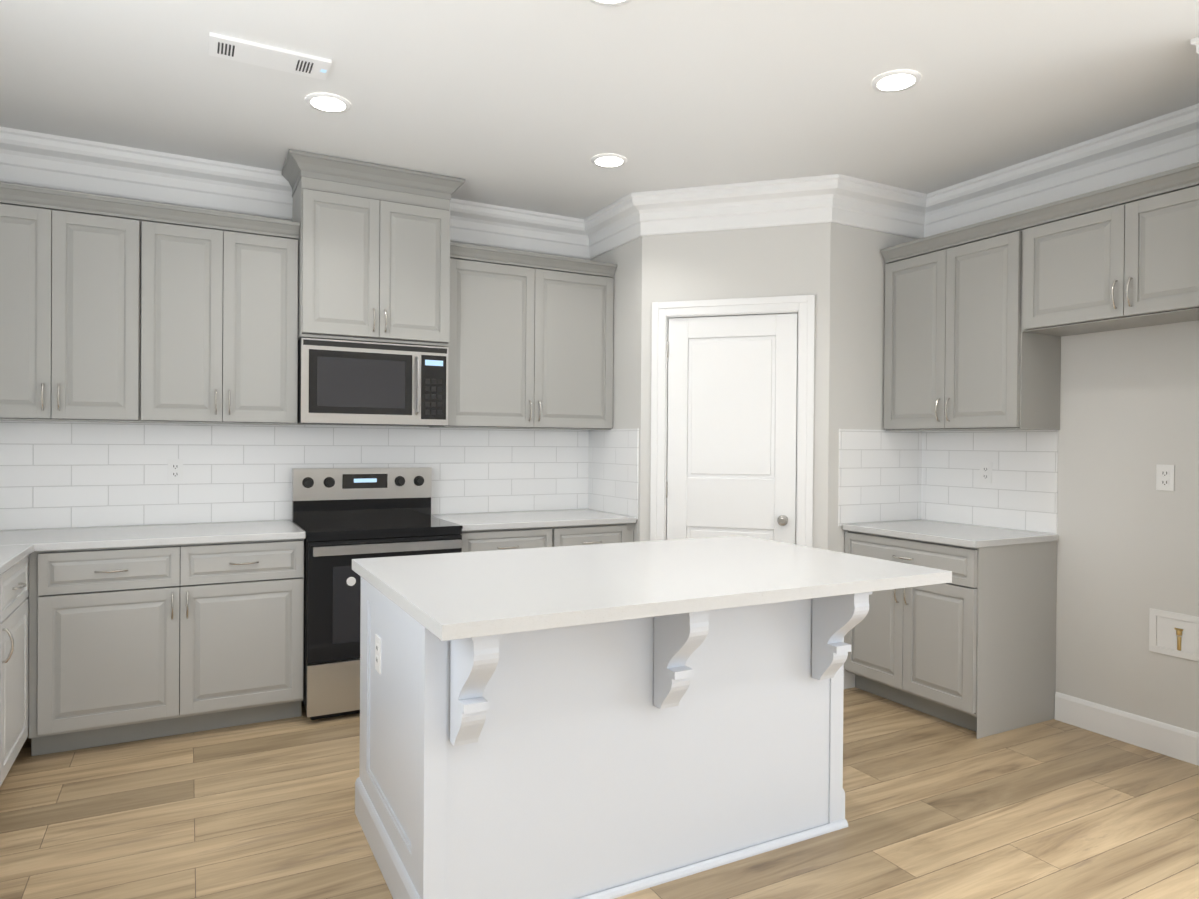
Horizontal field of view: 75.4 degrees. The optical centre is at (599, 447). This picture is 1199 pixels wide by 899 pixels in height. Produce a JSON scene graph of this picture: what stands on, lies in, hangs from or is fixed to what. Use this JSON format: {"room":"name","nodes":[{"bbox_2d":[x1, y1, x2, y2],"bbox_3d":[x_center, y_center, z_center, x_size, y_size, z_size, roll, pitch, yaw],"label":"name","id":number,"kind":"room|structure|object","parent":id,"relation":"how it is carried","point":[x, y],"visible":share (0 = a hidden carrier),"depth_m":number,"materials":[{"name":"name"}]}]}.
{"room":"kitchen","nodes":[
{"label":"kitchen","id":0,"kind":"room"},
{"bbox_2d":[0,181,589,426],"bbox_3d":[-1.002,-0.078,4.678,5.240,2.780,0.120,0,0,-28],"label":"wall","id":1,"kind":"structure","parent":0,"point":[262,217],"depth_m":4.09,"materials":[{"name":"paint"}]},
{"bbox_2d":[0,183,159,422],"bbox_3d":[-2.524,-0.634,3.609,0.798,1.016,0.332,0,0,-28],"label":"upper cabinet","id":2,"kind":"object","parent":1,"relation":"attached to","point":[114,310],"depth_m":3.51,"materials":[{"name":"grey wood"}]},
{"bbox_2d":[156,204,299,424],"bbox_3d":[-1.941,-0.631,3.917,0.752,1.016,0.332,0,0,-28],"label":"upper cabinet","id":3,"kind":"object","parent":1,"relation":"attached to","point":[227,337],"depth_m":3.79,"materials":[{"name":"grey wood"}]},
{"bbox_2d":[0,421,588,530],"bbox_3d":[-1.629,0.139,4.276,3.516,0.531,0.008,0,0,-28],"label":"tile backsplash","id":4,"kind":"structure","parent":1,"relation":"attached to","point":[57,475],"depth_m":4.11,"materials":[{"name":"white tile"}]},
{"bbox_2d":[167,459,182,480],"bbox_3d":[-2.175,0.114,3.978,0.070,0.114,0.007,0,0,-28],"label":"electrical outlet","id":5,"kind":"object","parent":4,"relation":"attached to","point":[175,470],"visible":1,"depth_m":3.98,"materials":[{"name":"white plastic"}]},
{"bbox_2d":[282,149,464,346],"bbox_3d":[-1.236,-1.011,4.213,0.892,0.904,0.462,0,0,-28],"label":"upper cabinet","id":6,"kind":"object","parent":1,"relation":"attached to","point":[374,253],"visible":0.96,"depth_m":4.03,"materials":[{"name":"grey wood"}]},
{"bbox_2d":[297,338,448,425],"bbox_3d":[-1.243,-0.340,4.222,0.756,0.426,0.450,0,0,-28],"label":"microwave","id":7,"kind":"object","parent":6,"relation":"attached to","point":[342,382],"visible":0.98,"depth_m":4.05,"materials":[{"name":"silver metal"}]},
{"bbox_2d":[429,242,616,429],"bbox_3d":[-0.451,-0.624,4.686,1.065,1.017,0.368,0,0,-28],"label":"upper cabinet","id":8,"kind":"object","parent":1,"relation":"attached to","point":[531,342],"visible":0.94,"depth_m":4.54,"materials":[{"name":"grey wood"}]},
{"bbox_2d":[0,687,1198,898],"bbox_3d":[0.699,1.375,1.452,5.240,0.060,7.440,0,0,-28],"label":"floor","id":9,"kind":"structure","parent":0,"point":[936,807],"depth_m":2.76,"materials":[{"name":"brown wood"}]},
{"bbox_2d":[0,555,28,786],"bbox_3d":[-2.108,0.877,2.110,0.645,0.881,3.398,0,0,-28],"label":"base cabinet","id":10,"kind":"object","parent":9,"relation":"on","point":[14,653],"visible":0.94,"depth_m":2.94,"materials":[{"name":"grey wood"}]},
{"bbox_2d":[0,529,59,574],"bbox_3d":[-2.096,0.420,2.107,0.660,0.032,3.391,0,0,-28],"label":"countertop","id":11,"kind":"structure","parent":10,"relation":"on","point":[16,546],"depth_m":3.21,"materials":[{"name":"white stone"}]},
{"bbox_2d":[29,539,303,755],"bbox_3d":[-2.022,0.869,3.713,1.077,0.881,0.645,0,0,-28],"label":"base cabinet","id":12,"kind":"object","parent":9,"relation":"on","point":[128,644],"visible":0.98,"depth_m":3.44,"materials":[{"name":"grey wood"}]},
{"bbox_2d":[48,520,305,550],"bbox_3d":[-1.996,0.411,3.723,1.028,0.032,0.629,0,0,-28],"label":"countertop","id":13,"kind":"structure","parent":12,"relation":"on","point":[199,533],"depth_m":3.58,"materials":[{"name":"white stone"}]},
{"bbox_2d":[292,467,462,719],"bbox_3d":[-1.184,0.715,4.101,0.758,1.198,0.694,0,0,-28],"label":"range","id":14,"kind":"object","parent":9,"relation":"on","point":[342,518],"visible":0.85,"depth_m":3.81,"materials":[{"name":"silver metal"}]},
{"bbox_2d":[461,523,633,551],"bbox_3d":[-0.398,0.876,4.572,1.067,0.881,0.645,0,0,-28],"label":"base cabinet","id":15,"kind":"object","parent":9,"relation":"on","point":[499,539],"visible":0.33,"depth_m":4.30,"materials":[{"name":"grey wood"}]},
{"bbox_2d":[431,509,635,530],"bbox_3d":[-0.399,0.418,4.570,1.061,0.032,0.626,0,0,-28],"label":"countertop","id":16,"kind":"structure","parent":15,"relation":"on","point":[507,520],"depth_m":4.44,"materials":[{"name":"white stone"}]},
{"bbox_2d":[354,571,872,898],"bbox_3d":[0.041,0.891,2.694,1.526,0.882,1.077,0,0,-28],"label":"kitchen island","id":17,"kind":"object","parent":9,"relation":"on","point":[605,721],"depth_m":2.33,"materials":[{"name":"white wood"}]},
{"bbox_2d":[352,535,951,642],"bbox_3d":[0.151,0.432,2.732,1.778,0.038,1.136,0,0,-28],"label":"island countertop","id":18,"kind":"structure","parent":17,"relation":"on","point":[478,594],"depth_m":2.45,"materials":[{"name":"white stone"}]},
{"bbox_2d":[844,530,1056,738],"bbox_3d":[1.788,0.896,4.049,0.645,0.881,0.810,0,0,-28],"label":"base cabinet","id":19,"kind":"object","parent":9,"relation":"on","point":[971,646],"visible":0.71,"depth_m":3.74,"materials":[{"name":"grey wood"}]},
{"bbox_2d":[843,520,1058,547],"bbox_3d":[1.798,0.439,4.039,0.626,0.032,0.815,0,0,-28],"label":"countertop","id":20,"kind":"structure","parent":19,"relation":"on","point":[971,536],"depth_m":3.88,"materials":[{"name":"white stone"}]},
{"bbox_2d":[0,0,1198,218],"bbox_3d":[0.721,-1.475,1.435,5.240,0.080,7.440,0,0,-28],"label":"ceiling","id":21,"kind":"structure","parent":0,"point":[530,104],"depth_m":3.10,"materials":[{"name":"paint"}]},
{"bbox_2d":[208,32,331,79],"bbox_3d":[-1.223,-1.451,2.884,0.410,0.014,0.155,0,0,-28],"label":"ceiling vent","id":22,"kind":"object","parent":21,"relation":"in","point":[255,53],"visible":0.98,"depth_m":2.87,"materials":[{"name":"white"}]},
{"bbox_2d":[305,93,350,112],"bbox_3d":[-1.147,-1.455,3.280,0.184,0.009,0.184,0,0,-28],"label":"recessed light","id":23,"kind":"object","parent":21,"relation":"in","point":[326,103],"visible":0.96,"depth_m":3.27,"materials":[{"name":"white plastic"}]},
{"bbox_2d":[591,154,626,167],"bbox_3d":[0.048,-1.450,3.925,0.184,0.009,0.184,0,0,-28],"label":"recessed light","id":24,"kind":"object","parent":21,"relation":"in","point":[608,160],"visible":0.94,"depth_m":3.91,"materials":[{"name":"white plastic"}]},
{"bbox_2d":[589,0,631,6],"bbox_3d":[0.034,-1.441,2.441,0.184,0.009,0.184,0,0,-28],"label":"recessed light","id":25,"kind":"object","parent":21,"relation":"in","point":[610,3],"visible":0.92,"depth_m":2.51,"materials":[{"name":"white plastic"}]},
{"bbox_2d":[871,70,920,92],"bbox_3d":[1.164,-1.436,3.044,0.184,0.009,0.184,0,0,-28],"label":"recessed light","id":26,"kind":"object","parent":21,"relation":"in","point":[895,81],"visible":1,"depth_m":3.03,"materials":[{"name":"white plastic"}]},
{"bbox_2d":[590,237,641,541],"bbox_3d":[0.139,-0.070,4.841,0.120,2.780,0.660,0,0,-28],"label":"wall","id":27,"kind":"structure","parent":0,"point":[626,258],"depth_m":4.66,"materials":[{"name":"paint"}]},
{"bbox_2d":[0,36,1198,258],"bbox_3d":[0.720,-1.322,1.436,5.000,0.224,7.200,0,0,-28],"label":"crown molding","id":28,"kind":"structure","parent":27,"relation":"attached to","point":[1166,142],"depth_m":4.13,"materials":[{"name":"white wood"}]},
{"bbox_2d":[588,428,638,518],"bbox_3d":[0.075,0.149,4.822,0.008,0.531,0.637,0,0,-28],"label":"tile backsplash","id":29,"kind":"structure","parent":27,"relation":"attached to","point":[613,454],"depth_m":4.78,"materials":[{"name":"white tile"}]},
{"bbox_2d":[640,222,830,549],"bbox_3d":[0.760,-0.063,4.424,1.051,2.780,0.120,1,0,17],"label":"wall","id":30,"kind":"structure","parent":0,"point":[788,260],"depth_m":4.34,"materials":[{"name":"paint"}]},
{"bbox_2d":[666,313,797,543],"bbox_3d":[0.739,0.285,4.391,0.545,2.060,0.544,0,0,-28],"label":"pantry door","id":31,"kind":"structure","parent":30,"relation":"in","point":[732,426],"depth_m":4.38,"materials":[{"name":"white wood"}]},
{"bbox_2d":[650,295,814,546],"bbox_3d":[0.748,0.245,4.418,0.907,2.164,0.140,1,0,17],"label":"door frame","id":32,"kind":"structure","parent":30,"relation":"attached to","point":[802,307],"depth_m":4.34,"materials":[{"name":"white wood"}]},
{"bbox_2d":[828,223,916,688],"bbox_3d":[1.540,-0.057,4.436,0.733,2.780,0.120,0,0,-28],"label":"wall","id":33,"kind":"structure","parent":0,"point":[857,329],"depth_m":4.29,"materials":[{"name":"paint"}]},
{"bbox_2d":[838,429,921,525],"bbox_3d":[1.602,0.164,4.399,0.657,0.531,0.008,0,0,-28],"label":"tile backsplash","id":34,"kind":"structure","parent":33,"relation":"attached to","point":[880,474],"depth_m":4.38,"materials":[{"name":"white tile"}]},
{"bbox_2d":[796,320,1198,732],"bbox_3d":[2.973,-0.035,2.641,0.120,2.780,7.200,0,0,-28],"label":"wall","id":35,"kind":"structure","parent":0,"point":[1127,547],"depth_m":3.55,"materials":[{"name":"paint"}]},
{"bbox_2d":[880,210,1060,430],"bbox_3d":[1.946,-0.602,4.099,0.332,1.016,0.821,0,0,-28],"label":"upper cabinet","id":36,"kind":"object","parent":35,"relation":"attached to","point":[982,318],"depth_m":3.92,"materials":[{"name":"grey wood"}]},
{"bbox_2d":[921,430,1057,533],"bbox_3d":[2.078,0.169,4.193,0.008,0.531,0.802,0,0,-28],"label":"tile backsplash","id":37,"kind":"structure","parent":35,"relation":"attached to","point":[1020,492],"depth_m":4.14,"materials":[{"name":"white tile"}]},
{"bbox_2d":[980,462,991,483],"bbox_3d":[2.079,0.133,4.175,0.007,0.114,0.070,0,0,-28],"label":"outlet","id":38,"kind":"object","parent":37,"relation":"attached to","point":[985,472],"visible":1,"depth_m":4.17,"materials":[{"name":"white plastic"}]},
{"bbox_2d":[1024,162,1198,337],"bbox_3d":[2.348,-0.824,3.341,0.332,0.556,0.918,0,0,-28],"label":"upper cabinet","id":39,"kind":"object","parent":35,"relation":"attached to","point":[1125,255],"depth_m":3.30,"materials":[{"name":"grey wood"}]},
{"bbox_2d":[1054,692,1198,765],"bbox_3d":[2.486,1.279,3.405,0.014,0.135,0.982,0,0,-28],"label":"baseboard","id":40,"kind":"structure","parent":35,"relation":"attached to","point":[1179,743],"depth_m":3.50,"materials":[{"name":"white wood"}]},
{"bbox_2d":[1156,464,1174,490],"bbox_3d":[2.490,0.131,3.414,0.007,0.114,0.070,0,0,-28],"label":"outlet","id":41,"kind":"object","parent":35,"relation":"attached to","point":[1164,477],"visible":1,"depth_m":3.41,"materials":[{"name":"white plastic"}]},
{"bbox_2d":[1149,608,1198,661],"bbox_3d":[2.508,0.812,3.374,0.022,0.190,0.210,0,0,-28],"label":"outlet box","id":42,"kind":"object","parent":35,"relation":"attached to","point":[1174,634],"visible":1,"depth_m":3.38,"materials":[{"name":"white plastic"}]}
]}

